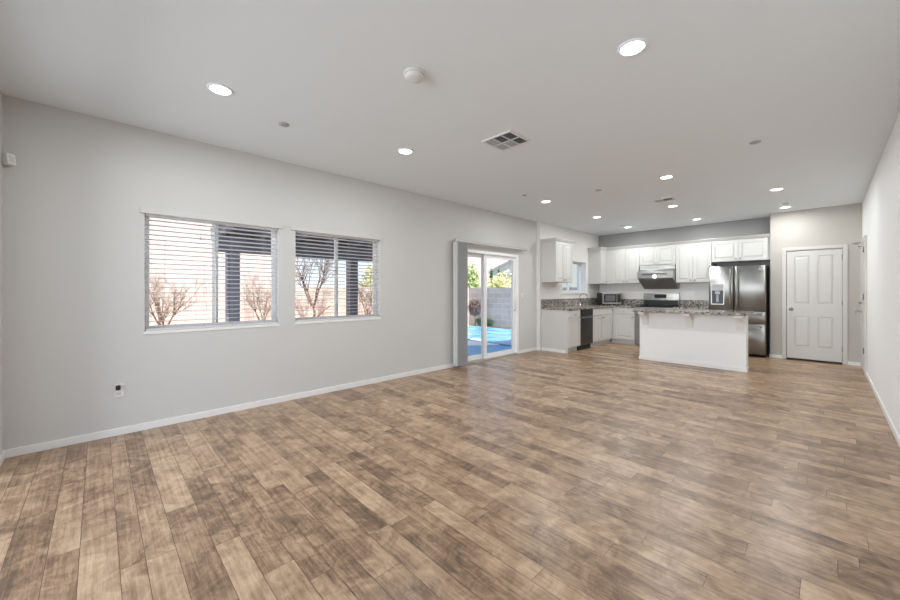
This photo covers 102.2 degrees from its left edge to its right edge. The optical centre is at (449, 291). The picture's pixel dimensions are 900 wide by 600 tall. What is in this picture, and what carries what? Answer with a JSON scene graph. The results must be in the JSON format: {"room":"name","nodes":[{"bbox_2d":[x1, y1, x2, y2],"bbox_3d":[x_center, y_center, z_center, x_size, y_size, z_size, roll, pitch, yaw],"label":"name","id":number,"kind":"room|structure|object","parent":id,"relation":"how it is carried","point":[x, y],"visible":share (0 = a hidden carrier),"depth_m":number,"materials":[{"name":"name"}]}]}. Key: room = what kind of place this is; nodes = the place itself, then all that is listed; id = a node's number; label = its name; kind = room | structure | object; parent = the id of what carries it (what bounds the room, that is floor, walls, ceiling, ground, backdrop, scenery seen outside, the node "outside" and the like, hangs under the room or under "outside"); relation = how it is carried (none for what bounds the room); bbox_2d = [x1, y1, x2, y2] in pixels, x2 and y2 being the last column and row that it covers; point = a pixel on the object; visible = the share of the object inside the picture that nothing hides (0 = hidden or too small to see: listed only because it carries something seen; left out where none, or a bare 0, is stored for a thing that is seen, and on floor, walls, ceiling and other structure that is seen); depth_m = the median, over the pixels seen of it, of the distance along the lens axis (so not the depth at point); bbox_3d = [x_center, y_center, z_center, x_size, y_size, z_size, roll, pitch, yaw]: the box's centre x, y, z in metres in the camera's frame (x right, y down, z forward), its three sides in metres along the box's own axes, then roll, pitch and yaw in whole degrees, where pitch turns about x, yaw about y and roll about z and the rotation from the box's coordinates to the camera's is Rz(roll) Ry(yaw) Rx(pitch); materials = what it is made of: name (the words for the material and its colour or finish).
{"room":"empty living room","nodes":[
{"label":"empty living room","id":0,"kind":"room"},
{"bbox_2d":[0,90,2,453],"bbox_3d":[-1.774,-0.051,0.986,0.140,2.860,4.730,0,0,-44],"label":"wall","id":1,"kind":"structure","parent":0,"point":[1,94],"depth_m":2.70,"materials":[{"name":"grey paint"}]},
{"bbox_2d":[0,451,4,465],"bbox_3d":[-1.719,1.228,1.039,0.013,0.062,4.704,0,0,-44],"label":"baseboard","id":2,"kind":"structure","parent":1,"relation":"attached to","point":[2,455],"depth_m":2.66,"materials":[{"name":"white wood"}]},
{"bbox_2d":[2,153,15,165],"bbox_3d":[-3.320,-0.991,2.735,0.060,0.089,0.056,0,0,1],"label":"sensor","id":3,"kind":"object","parent":1,"relation":"attached to","point":[8,159],"visible":0.99,"depth_m":2.72,"materials":[{"name":"white plastic"}]},
{"bbox_2d":[3,95,536,449],"bbox_3d":[-0.863,-0.051,5.267,7.400,2.860,0.160,0,0,-44],"label":"wall","id":4,"kind":"structure","parent":0,"point":[74,194],"depth_m":3.37,"materials":[{"name":"grey paint"}]},
{"bbox_2d":[114,383,123,397],"bbox_3d":[-2.889,0.869,3.173,0.070,0.114,0.035,0,0,-44],"label":"wall outlet","id":5,"kind":"object","parent":4,"relation":"attached to","point":[118,388],"visible":1,"depth_m":3.17,"materials":[{"name":"white plastic"}]},
{"bbox_2d":[143,216,279,334],"bbox_3d":[-2.408,-0.174,3.761,1.182,1.134,0.158,0,0,-44],"label":"window","id":6,"kind":"structure","parent":4,"relation":"in","point":[273,294],"depth_m":3.77,"materials":[{"name":"white plastic"}]},
{"bbox_2d":[140,207,281,330],"bbox_3d":[-2.377,-0.199,3.725,1.224,1.128,0.083,0,0,-44],"label":"window blind","id":7,"kind":"object","parent":6,"relation":"attached to","point":[149,212],"visible":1,"depth_m":3.65,"materials":[{"name":"white plastic"}]},
{"bbox_2d":[3,347,541,457],"bbox_3d":[-0.703,1.228,5.246,7.320,0.062,0.093,0,0,-44],"label":"baseboard","id":8,"kind":"structure","parent":4,"relation":"attached to","point":[43,446],"depth_m":3.55,"materials":[{"name":"white wood"}]},
{"bbox_2d":[295,233,380,324],"bbox_3d":[-1.438,-0.176,4.699,1.173,1.129,0.158,0,0,-44],"label":"window","id":9,"kind":"structure","parent":4,"relation":"in","point":[335,244],"depth_m":4.74,"materials":[{"name":"white plastic"}]},
{"bbox_2d":[291,225,381,321],"bbox_3d":[-1.415,-0.201,4.655,1.235,1.123,0.083,0,0,-44],"label":"window blind","id":10,"kind":"object","parent":9,"relation":"attached to","point":[299,229],"visible":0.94,"depth_m":4.61,"materials":[{"name":"white plastic"}]},
{"bbox_2d":[455,249,518,366],"bbox_3d":[0.681,0.269,6.743,1.813,1.990,0.164,0,0,-44],"label":"door","id":11,"kind":"structure","parent":4,"relation":"in","point":[483,255],"depth_m":6.88,"materials":[{"name":"white plastic"}]},
{"bbox_2d":[453,238,526,365],"bbox_3d":[0.792,0.167,6.663,2.040,2.115,0.134,0,0,-44],"label":"vertical blind","id":12,"kind":"object","parent":4,"relation":"attached to","point":[460,247],"visible":1,"depth_m":6.00,"materials":[{"name":"grey plastic"}]},
{"bbox_2d":[0,342,899,599],"bbox_3d":[1.879,1.319,4.517,10.300,0.120,4.770,0,0,-44],"label":"floor","id":13,"kind":"structure","parent":0,"point":[604,471],"depth_m":2.23,"materials":[{"name":"brown wood"}]},
{"bbox_2d":[541,309,580,353],"bbox_3d":[2.357,0.824,7.696,0.514,0.870,0.659,0,0,-44],"label":"base cabinet","id":14,"kind":"object","parent":13,"relation":"on","point":[560,329],"visible":1,"depth_m":7.51,"materials":[{"name":"grey wood"}]},
{"bbox_2d":[577,309,593,350],"bbox_3d":[2.767,0.824,8.068,0.585,0.870,0.639,0,0,-44],"label":"dishwasher","id":15,"kind":"object","parent":13,"relation":"on","point":[586,315],"visible":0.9,"depth_m":7.85,"materials":[{"name":"black metal"}]},
{"bbox_2d":[590,307,611,346],"bbox_3d":[3.369,0.824,8.674,1.115,0.870,0.659,0,0,-44],"label":"base cabinet","id":16,"kind":"object","parent":13,"relation":"on","point":[602,319],"visible":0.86,"depth_m":8.42,"materials":[{"name":"grey wood"}]},
{"bbox_2d":[541,298,642,309],"bbox_3d":[3.353,0.281,8.332,2.833,0.213,1.130,0,0,-44],"label":"countertop","id":17,"kind":"structure","parent":16,"relation":"on","point":[591,303],"depth_m":8.54,"materials":[{"name":"stone"}]},
{"bbox_2d":[597,293,620,304],"bbox_3d":[4.001,0.195,9.149,0.470,0.305,0.344,0,0,-1],"label":"microwave","id":18,"kind":"object","parent":17,"relation":"on","point":[602,298],"visible":0.96,"depth_m":8.98,"materials":[{"name":"silver plastic"}]},
{"bbox_2d":[610,307,635,344],"bbox_3d":[4.133,0.824,9.088,0.659,0.870,1.126,0,0,-44],"label":"base cabinet","id":19,"kind":"object","parent":13,"relation":"on","point":[623,319],"visible":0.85,"depth_m":8.67,"materials":[{"name":"grey wood"}]},
{"bbox_2d":[635,293,679,344],"bbox_3d":[4.768,0.642,8.381,0.698,1.195,0.756,0,0,-44],"label":"gas range","id":20,"kind":"object","parent":13,"relation":"on","point":[650,300],"visible":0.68,"depth_m":8.43,"materials":[{"name":"silver metal"}]},
{"bbox_2d":[635,312,639,335],"bbox_3d":[4.564,0.764,8.183,0.031,0.550,0.748,0,0,-44],"label":"oven","id":21,"kind":"object","parent":20,"relation":"in","point":[637,318],"depth_m":8.40,"materials":[{"name":"metal"}]},
{"bbox_2d":[635,305,678,307],"bbox_3d":[4.761,0.354,8.373,0.575,0.019,0.756,0,0,-44],"label":"cooktop","id":22,"kind":"object","parent":20,"relation":"in","point":[642,306],"depth_m":8.18,"materials":[{"name":"black glass"}]},
{"bbox_2d":[638,312,748,371],"bbox_3d":[4.201,0.817,6.334,0.875,0.884,1.571,0,0,-44],"label":"kitchen island","id":23,"kind":"object","parent":13,"relation":"on","point":[709,341],"visible":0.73,"depth_m":6.11,"materials":[{"name":"white paint"}]},
{"bbox_2d":[632,308,753,315],"bbox_3d":[4.193,0.352,6.332,0.920,0.042,1.607,0,0,-44],"label":"island countertop","id":24,"kind":"structure","parent":23,"relation":"on","point":[652,310],"depth_m":6.03,"materials":[{"name":"stone"}]},
{"bbox_2d":[709,264,768,356],"bbox_3d":[5.806,0.372,7.323,0.672,1.775,0.890,0,0,-44],"label":"refrigerator","id":25,"kind":"object","parent":13,"relation":"on","point":[738,288],"visible":0.83,"depth_m":7.03,"materials":[{"name":"grey metal"}]},
{"bbox_3d":[5.282,0.824,7.901,0.659,0.870,0.630,0,0,-44],"label":"base cabinet","id":26,"kind":"object","parent":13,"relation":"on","visible":0},
{"bbox_2d":[672,300,708,309],"bbox_3d":[5.288,0.293,7.905,0.643,0.188,0.640,0,0,-44],"label":"countertop","id":27,"kind":"structure","parent":26,"relation":"on","point":[684,304],"depth_m":8.06,"materials":[{"name":"stone"}]},
{"bbox_2d":[0,0,899,235],"bbox_3d":[1.447,-1.591,4.100,11.780,0.220,5.050,0,0,-44],"label":"ceiling","id":28,"kind":"structure","parent":0,"point":[817,82],"depth_m":2.69,"materials":[{"name":"white paint"}]},
{"bbox_2d":[206,83,233,95],"bbox_3d":[-1.685,-1.473,2.664,0.170,0.015,0.170,0,0,-44],"label":"recessed light","id":29,"kind":"object","parent":28,"relation":"in","point":[220,89],"visible":1,"depth_m":2.65,"materials":[{"name":"white paint"}]},
{"bbox_2d":[279,122,288,126],"bbox_3d":[-1.471,-1.475,3.219,0.084,0.011,0.084,0,0,-44],"label":"sprinkler cover","id":30,"kind":"object","parent":28,"relation":"attached to","point":[283,124],"visible":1,"depth_m":3.21,"materials":[{"name":"grey plastic"}]},
{"bbox_2d":[397,148,413,154],"bbox_3d":[-0.470,-1.473,3.839,0.170,0.015,0.170,0,0,-44],"label":"recessed light","id":31,"kind":"object","parent":28,"relation":"in","point":[406,151],"visible":1,"depth_m":3.81,"materials":[{"name":"white"}]},
{"bbox_2d":[403,67,424,83],"bbox_3d":[-0.242,-1.460,2.474,0.148,0.042,0.148,0,0,-44],"label":"smoke detector","id":32,"kind":"object","parent":28,"relation":"attached to","point":[414,75],"visible":1,"depth_m":2.44,"materials":[{"name":"white plastic"}]},
{"bbox_2d":[481,130,530,150],"bbox_3d":[0.554,-1.475,3.578,0.345,0.012,0.350,0,0,-44],"label":"ceiling vent","id":33,"kind":"object","parent":28,"relation":"in","point":[507,140],"visible":1,"depth_m":3.56,"materials":[{"name":"grey metal"}]},
{"bbox_2d":[617,38,647,56],"bbox_3d":[1.107,-1.473,2.207,0.170,0.015,0.170,0,0,-44],"label":"recessed light","id":34,"kind":"object","parent":28,"relation":"in","point":[634,46],"visible":1,"depth_m":2.19,"materials":[{"name":"white plastic"}]},
{"bbox_2d":[651,197,675,202],"bbox_3d":[3.447,-1.475,5.873,0.200,0.012,0.300,0,0,-44],"label":"ceiling vent","id":35,"kind":"object","parent":28,"relation":"in","point":[668,198],"visible":1,"depth_m":5.85,"materials":[{"name":"grey metal"}]},
{"bbox_2d":[659,175,673,178],"bbox_3d":[2.805,-1.473,4.710,0.170,0.015,0.170,0,0,-44],"label":"recessed light","id":36,"kind":"object","parent":28,"relation":"in","point":[664,176],"visible":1,"depth_m":4.69,"materials":[{"name":"white"}]},
{"bbox_2d":[749,140,761,144],"bbox_3d":[3.026,-1.475,3.603,0.096,0.011,0.096,0,0,-44],"label":"sprinkler cover","id":37,"kind":"object","parent":28,"relation":"attached to","point":[754,141],"visible":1,"depth_m":3.59,"materials":[{"name":"grey plastic"}]},
{"bbox_2d":[769,187,783,190],"bbox_3d":[4.738,-1.473,5.271,0.170,0.015,0.170,0,0,-44],"label":"recessed light","id":38,"kind":"object","parent":28,"relation":"in","point":[780,188],"visible":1,"depth_m":5.25,"materials":[{"name":"white"}]},
{"bbox_2d":[468,257,507,286],"bbox_3d":[0.932,-0.831,23.928,9.700,4.520,5.580,0,0,-44],"label":"sky","id":39,"kind":"structure","parent":0,"point":[491,263],"depth_m":21.11,"materials":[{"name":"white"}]},
{"bbox_2d":[537,222,598,347],"bbox_3d":[2.918,-0.051,8.866,3.040,2.860,0.240,0,0,-44],"label":"wall","id":40,"kind":"structure","parent":0,"point":[583,240],"depth_m":8.33,"materials":[{"name":"white paint"}]},
{"bbox_2d":[540,237,575,282],"bbox_3d":[2.336,-0.645,7.864,0.830,0.914,0.388,0,0,-44],"label":"upper cabinet","id":41,"kind":"object","parent":40,"relation":"attached to","point":[556,253],"visible":1,"depth_m":7.67,"materials":[{"name":"white wood"}]},
{"bbox_2d":[562,262,586,293],"bbox_3d":[2.962,-0.331,8.867,1.205,0.780,0.240,0,0,-44],"label":"window","id":42,"kind":"structure","parent":40,"relation":"in","point":[581,267],"depth_m":9.26,"materials":[{"name":"white plastic"}]},
{"bbox_2d":[587,247,606,283],"bbox_3d":[3.870,-0.645,9.347,0.678,0.914,0.388,0,0,-44],"label":"upper cabinet","id":43,"kind":"object","parent":40,"relation":"attached to","point":[596,255],"visible":0.91,"depth_m":9.16,"materials":[{"name":"grey wood"}]},
{"bbox_2d":[599,217,769,353],"bbox_3d":[5.284,-0.051,8.490,0.160,2.860,3.590,0,0,-44],"label":"wall","id":44,"kind":"structure","parent":0,"point":[757,226],"depth_m":8.08,"materials":[{"name":"grey paint"}]},
{"bbox_2d":[606,245,640,283],"bbox_3d":[4.347,-0.645,9.063,0.388,0.914,0.797,0,0,-44],"label":"upper cabinet","id":45,"kind":"object","parent":44,"relation":"attached to","point":[622,262],"visible":0.94,"depth_m":8.95,"materials":[{"name":"grey wood"}]},
{"bbox_2d":[599,283,708,299],"bbox_3d":[4.869,0.007,8.798,0.004,0.384,2.526,0,0,-44],"label":"backsplash panel","id":46,"kind":"object","parent":44,"relation":"attached to","point":[687,290],"visible":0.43,"depth_m":8.74,"materials":[{"name":"white"}]},
{"bbox_2d":[639,242,675,265],"bbox_3d":[4.889,-0.854,8.501,0.388,0.496,0.759,0,0,-44],"label":"upper cabinet","id":47,"kind":"object","parent":44,"relation":"attached to","point":[657,253],"visible":0.96,"depth_m":8.38,"materials":[{"name":"grey wood"}]},
{"bbox_2d":[637,264,679,288],"bbox_3d":[4.834,-0.327,8.435,0.548,0.546,0.733,0,0,-44],"label":"range hood","id":48,"kind":"object","parent":44,"relation":"attached to","point":[652,276],"visible":0.94,"depth_m":8.32,"materials":[{"name":"silver metal"}]},
{"bbox_2d":[680,300,708,306],"bbox_3d":[5.512,0.273,8.122,0.020,0.148,0.640,0,0,-44],"label":"backsplash","id":49,"kind":"structure","parent":44,"relation":"attached to","point":[690,303],"depth_m":8.13,"materials":[{"name":"stone"}]},
{"bbox_2d":[675,239,714,282],"bbox_3d":[5.382,-0.645,7.992,0.388,0.914,0.653,0,0,-44],"label":"upper cabinet","id":50,"kind":"object","parent":44,"relation":"attached to","point":[693,257],"visible":0.91,"depth_m":7.88,"materials":[{"name":"grey wood"}]},
{"bbox_2d":[711,234,769,262],"bbox_3d":[5.936,-0.854,7.418,0.388,0.496,0.936,0,0,-44],"label":"upper cabinet","id":51,"kind":"object","parent":44,"relation":"attached to","point":[750,248],"visible":0.98,"depth_m":7.29,"materials":[{"name":"grey wood"}]},
{"bbox_2d":[770,203,861,362],"bbox_3d":[6.657,-0.051,6.653,0.420,2.860,1.160,0,0,-44],"label":"wall","id":52,"kind":"structure","parent":0,"point":[841,224],"depth_m":6.46,"materials":[{"name":"grey paint"}]},
{"bbox_2d":[769,354,859,365],"bbox_3d":[6.640,1.228,6.646,0.413,0.062,1.173,0,0,-44],"label":"baseboard","id":53,"kind":"structure","parent":52,"relation":"attached to","point":[770,355],"depth_m":6.19,"materials":[{"name":"white wood"}]},
{"bbox_2d":[782,244,847,364],"bbox_3d":[6.521,0.227,6.521,0.178,2.065,0.830,0,0,-44],"label":"door","id":54,"kind":"structure","parent":52,"relation":"in","point":[814,278],"depth_m":6.50,"materials":[{"name":"grey wood"}]},
{"bbox_2d":[862,112,899,435],"bbox_3d":[3.147,-0.026,2.342,11.780,2.910,0.160,0,0,-44],"label":"wall","id":55,"kind":"structure","parent":0,"point":[881,202],"depth_m":3.78,"materials":[{"name":"white paint"}]},
{"bbox_2d":[853,235,866,375],"bbox_3d":[6.460,0.214,5.749,0.930,2.090,0.138,0,0,-44],"label":"door","id":56,"kind":"structure","parent":55,"relation":"in","point":[863,243],"depth_m":5.64,"materials":[{"name":"grey wood"}]},
{"bbox_2d":[866,372,899,447],"bbox_3d":[3.405,1.228,2.712,9.707,0.062,0.013,0,0,-44],"label":"baseboard","id":57,"kind":"structure","parent":55,"relation":"attached to","point":[891,425],"depth_m":3.60,"materials":[{"name":"white wood"}]},
{"label":"outside","id":58,"kind":"structure","parent":0,"visible":0},
{"bbox_3d":[4.197,1.554,10.047,100.000,0.250,80.000,0,0,-44],"label":"ground","id":59,"kind":"structure","parent":58,"visible":0},
{"bbox_2d":[149,218,296,286],"bbox_3d":[-12.620,-2.031,10.898,13.300,6.920,7.480,0,0,-44],"label":"neighbor house","id":60,"kind":"structure","parent":59,"relation":"on","point":[205,277],"depth_m":10.61,"materials":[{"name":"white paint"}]},
{"bbox_2d":[149,286,468,325],"bbox_3d":[-5.252,0.779,8.994,16.950,1.800,0.220,0,0,-44],"label":"wall","id":61,"kind":"structure","parent":59,"relation":"on","point":[302,300],"depth_m":8.97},
{"bbox_2d":[359,263,372,286],"bbox_3d":[-2.374,-0.051,13.448,2.101,2.981,1.605,0,0,-44],"label":"leafy shrub","id":62,"kind":"object","parent":59,"relation":"on","point":[371,267],"visible":0.06,"depth_m":13.13,"materials":[{"name":"yellow plant"}]},
{"bbox_2d":[468,263,480,287],"bbox_3d":[0.769,0.087,16.531,1.548,2.705,1.445,0,0,1],"label":"leafy shrub","id":63,"kind":"object","parent":59,"relation":"on","point":[473,282],"visible":0.17,"depth_m":16.18,"materials":[{"name":"green plant"}]},
{"bbox_2d":[476,317,493,325],"bbox_3d":[1.321,1.209,13.886,0.178,0.461,0.938,0,0,-44],"label":"hedge","id":64,"kind":"object","parent":59,"relation":"on","point":[489,320],"visible":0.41,"depth_m":13.74,"materials":[{"name":"green plant"}]},
{"bbox_2d":[468,345,510,355],"bbox_3d":[0.697,1.399,10.538,5.450,0.059,5.230,0,0,-44],"label":"ground","id":65,"kind":"structure","parent":59,"relation":"on","point":[472,350],"depth_m":8.54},
{"bbox_2d":[468,299,480,325],"bbox_3d":[0.957,0.855,13.948,0.265,1.169,0.717,0,0,-44],"label":"dry brush","id":66,"kind":"object","parent":65,"relation":"on","point":[474,308],"visible":0.98,"depth_m":13.87,"materials":[{"name":"plant"}]},
{"bbox_2d":[468,338,499,345],"bbox_3d":[0.516,1.359,9.851,0.873,0.019,1.801,0,0,-23],"label":"paving slab","id":67,"kind":"object","parent":65,"relation":"on","point":[470,343],"visible":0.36,"depth_m":9.38,"materials":[{"name":"white concrete"}]},
{"bbox_2d":[468,326,510,345],"bbox_3d":[1.434,1.349,11.236,3.020,0.040,5.050,0,0,-44],"label":"swimming pool","id":68,"kind":"object","parent":65,"relation":"on","point":[500,336],"visible":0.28,"depth_m":11.14,"materials":[{"name":"liquid"}]},
{"bbox_2d":[487,268,510,287],"bbox_3d":[2.109,0.235,15.520,1.281,2.408,1.599,0,0,-44],"label":"leafy shrub","id":69,"kind":"object","parent":59,"relation":"on","point":[499,281],"visible":0.3,"depth_m":15.33,"materials":[{"name":"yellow plant"}]},
{"bbox_2d":[469,287,576,328],"bbox_3d":[3.849,0.779,11.587,0.200,1.800,8.699,0,0,-44],"label":"wall","id":70,"kind":"structure","parent":59,"relation":"on","point":[498,299],"depth_m":13.59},
{"bbox_2d":[488,260,576,286],"bbox_3d":[8.283,-0.706,17.474,7.880,4.270,10.100,0,0,-44],"label":"neighbor house","id":71,"kind":"structure","parent":59,"relation":"on","point":[507,265],"depth_m":17.47,"materials":[{"name":"beige paint"}]},
{"bbox_3d":[-5.256,1.399,4.783,11.090,0.059,5.230,0,0,-44],"label":"path","id":72,"kind":"object","parent":59,"relation":"on","visible":0},
{"bbox_2d":[210,225,372,321],"bbox_3d":[-1.235,-0.036,7.501,5.650,2.809,3.510,0,0,-44],"label":"patio cover","id":73,"kind":"object","parent":72,"relation":"on","point":[232,305],"visible":0.21,"depth_m":7.14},
{"bbox_3d":[-5.941,1.054,7.369,12.700,0.629,1.140,0,0,-44],"label":"raised planter","id":74,"kind":"object","parent":72,"relation":"on","visible":0},
{"bbox_2d":[149,259,207,324],"bbox_3d":[-5.669,0.055,7.138,1.214,1.465,1.517,0,0,-8],"label":"bare shrub","id":75,"kind":"object","parent":74,"relation":"on","point":[157,303],"visible":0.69,"depth_m":7.41,"materials":[{"name":"brown plant"}]},
{"bbox_2d":[240,269,270,319],"bbox_3d":[-4.541,0.074,8.801,1.196,1.423,1.068,0,0,-44],"label":"bare shrub","id":76,"kind":"object","parent":74,"relation":"on","point":[253,282],"visible":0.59,"depth_m":8.65,"materials":[{"name":"brown plant"}]},
{"bbox_2d":[296,257,333,316],"bbox_3d":[-3.493,-0.398,9.511,1.628,2.362,1.282,0,0,-29],"label":"bare shrub","id":77,"kind":"object","parent":74,"relation":"on","point":[323,280],"visible":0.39,"depth_m":9.56,"materials":[{"name":"brown plant"}]},
{"bbox_2d":[358,267,372,313],"bbox_3d":[-2.449,-0.038,10.835,1.420,1.646,1.258,0,0,-30],"label":"bare shrub","id":78,"kind":"object","parent":74,"relation":"in","point":[362,296],"visible":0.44,"depth_m":10.65,"materials":[{"name":"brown plant"}]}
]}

